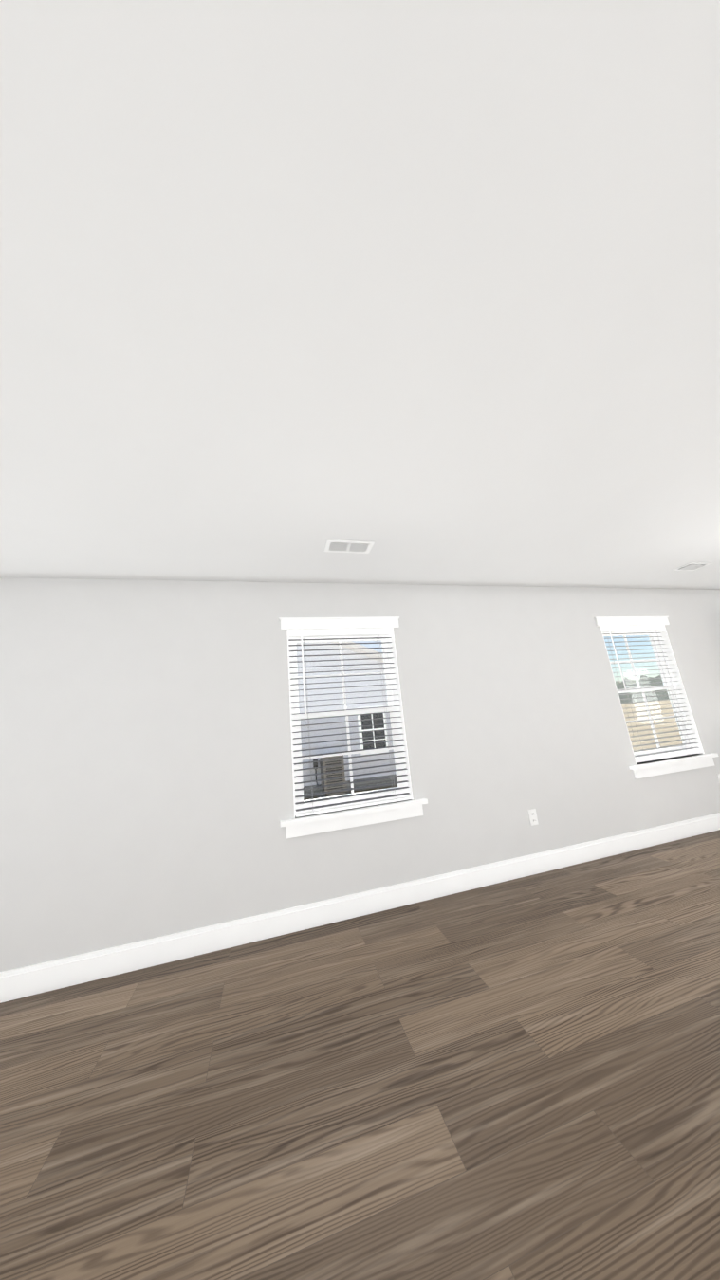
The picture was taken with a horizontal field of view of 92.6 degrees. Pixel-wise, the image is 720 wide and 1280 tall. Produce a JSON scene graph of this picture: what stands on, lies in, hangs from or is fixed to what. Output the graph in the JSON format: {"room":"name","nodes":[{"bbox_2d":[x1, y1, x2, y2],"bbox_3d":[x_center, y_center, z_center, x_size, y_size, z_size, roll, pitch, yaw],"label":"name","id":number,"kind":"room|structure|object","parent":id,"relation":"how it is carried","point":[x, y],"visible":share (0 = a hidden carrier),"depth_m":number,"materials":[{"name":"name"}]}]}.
{"room":"empty living room","nodes":[
{"label":"empty living room","id":0,"kind":"room"},
{"bbox_2d":[0,829,719,1279],"bbox_3d":[2.867,1.089,0.005,11.100,0.120,6.380,-2,-14,-15],"label":"floor","id":1,"kind":"structure","parent":0,"point":[514,1080],"depth_m":1.18,"materials":[{"name":"wood"}]},
{"bbox_2d":[0,577,719,971],"bbox_3d":[1.996,0.649,3.226,11.100,2.400,0.140,-2,-14,-15],"label":"wall","id":2,"kind":"structure","parent":0,"point":[146,782],"depth_m":2.44,"materials":[{"name":"paint"}]},
{"bbox_2d":[278,616,427,838],"bbox_3d":[-0.094,0.582,2.673,1.070,1.552,0.188,-2,-14,-15],"label":"window unit","id":3,"kind":"structure","parent":2,"relation":"in","point":[367,710],"depth_m":2.69,"materials":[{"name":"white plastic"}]},
{"bbox_2d":[288,628,410,817],"bbox_3d":[-0.092,0.568,2.663,0.856,1.342,0.064,-2,-14,-15],"label":"window blind","id":4,"kind":"object","parent":3,"relation":"attached to","point":[338,632],"visible":0.96,"depth_m":2.63,"materials":[{"name":"white plastic"}]},
{"bbox_2d":[0,812,719,1003],"bbox_3d":[0.505,1.770,2.457,7.485,0.132,0.016,-2,-14,-15],"label":"baseboard","id":5,"kind":"structure","parent":2,"relation":"attached to","point":[16,983],"depth_m":2.23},
{"bbox_2d":[527,808,538,825],"bbox_3d":[1.400,1.432,2.783,0.072,0.116,0.008,-2,-14,-15],"label":"electrical outlet","id":6,"kind":"object","parent":2,"relation":"attached to","point":[532,815],"visible":1,"depth_m":2.78,"materials":[{"name":"white plastic"}]},
{"bbox_2d":[593,616,717,778],"bbox_3d":[2.896,0.512,3.468,1.070,1.532,0.188,-2,-14,-15],"label":"window unit","id":7,"kind":"structure","parent":2,"relation":"in","point":[663,678],"depth_m":3.50,"materials":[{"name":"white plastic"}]},
{"bbox_2d":[600,625,700,762],"bbox_3d":[2.898,0.495,3.458,0.856,1.316,0.064,-2,-14,-15],"label":"window blind","id":8,"kind":"object","parent":7,"relation":"attached to","point":[610,630],"visible":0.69,"depth_m":3.44,"materials":[{"name":"white plastic"}]},
{"bbox_2d":[0,0,719,589],"bbox_3d":[2.645,-1.341,0.595,11.100,0.100,6.380,-2,-14,-15],"label":"ceiling","id":9,"kind":"structure","parent":0,"point":[421,292],"depth_m":0.95,"materials":[{"name":"paint"}]},
{"bbox_2d":[323,539,374,553],"bbox_3d":[-0.074,-0.621,2.301,0.315,0.010,0.155,-2,-14,-15],"label":"ceiling vent","id":10,"kind":"object","parent":9,"relation":"in","point":[347,546],"visible":1,"depth_m":2.29,"materials":[{"name":"white metal"}]},
{"bbox_2d":[672,562,711,570],"bbox_3d":[3.119,-0.686,3.232,0.260,0.010,0.160,-2,-14,-15],"label":"ceiling vent","id":11,"kind":"object","parent":9,"relation":"in","point":[691,566],"visible":1,"depth_m":3.22,"materials":[{"name":"white metal"}]},
{"label":"outside","id":12,"kind":"structure","parent":0,"visible":0},
{"bbox_2d":[303,699,681,800],"bbox_3d":[96.636,18.256,104.313,480.000,0.300,480.000,-2,-14,-15],"label":"ground","id":13,"kind":"structure","parent":12,"point":[646,722],"depth_m":18.34,"materials":[{"name":"beige soil"}]},
{"bbox_2d":[312,754,349,798],"bbox_3d":[-0.649,3.056,7.787,0.705,0.950,0.780,-2,-14,-15],"label":"condenser","id":14,"kind":"object","parent":13,"relation":"on","point":[333,775],"depth_m":7.55,"materials":[{"name":"metal"}]},
{"bbox_2d":[295,640,397,798],"bbox_3d":[-4.496,2.356,12.180,11.900,5.050,9.665,-2,-14,-15],"label":"neighbouring house","id":15,"kind":"structure","parent":13,"relation":"on","point":[352,747],"depth_m":8.57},
{"bbox_2d":[615,674,668,703],"bbox_3d":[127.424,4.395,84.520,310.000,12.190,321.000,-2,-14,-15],"label":"tree","id":16,"kind":"object","parent":13,"relation":"on","point":[632,685],"depth_m":141.12,"materials":[{"name":"green plant"}]}
]}

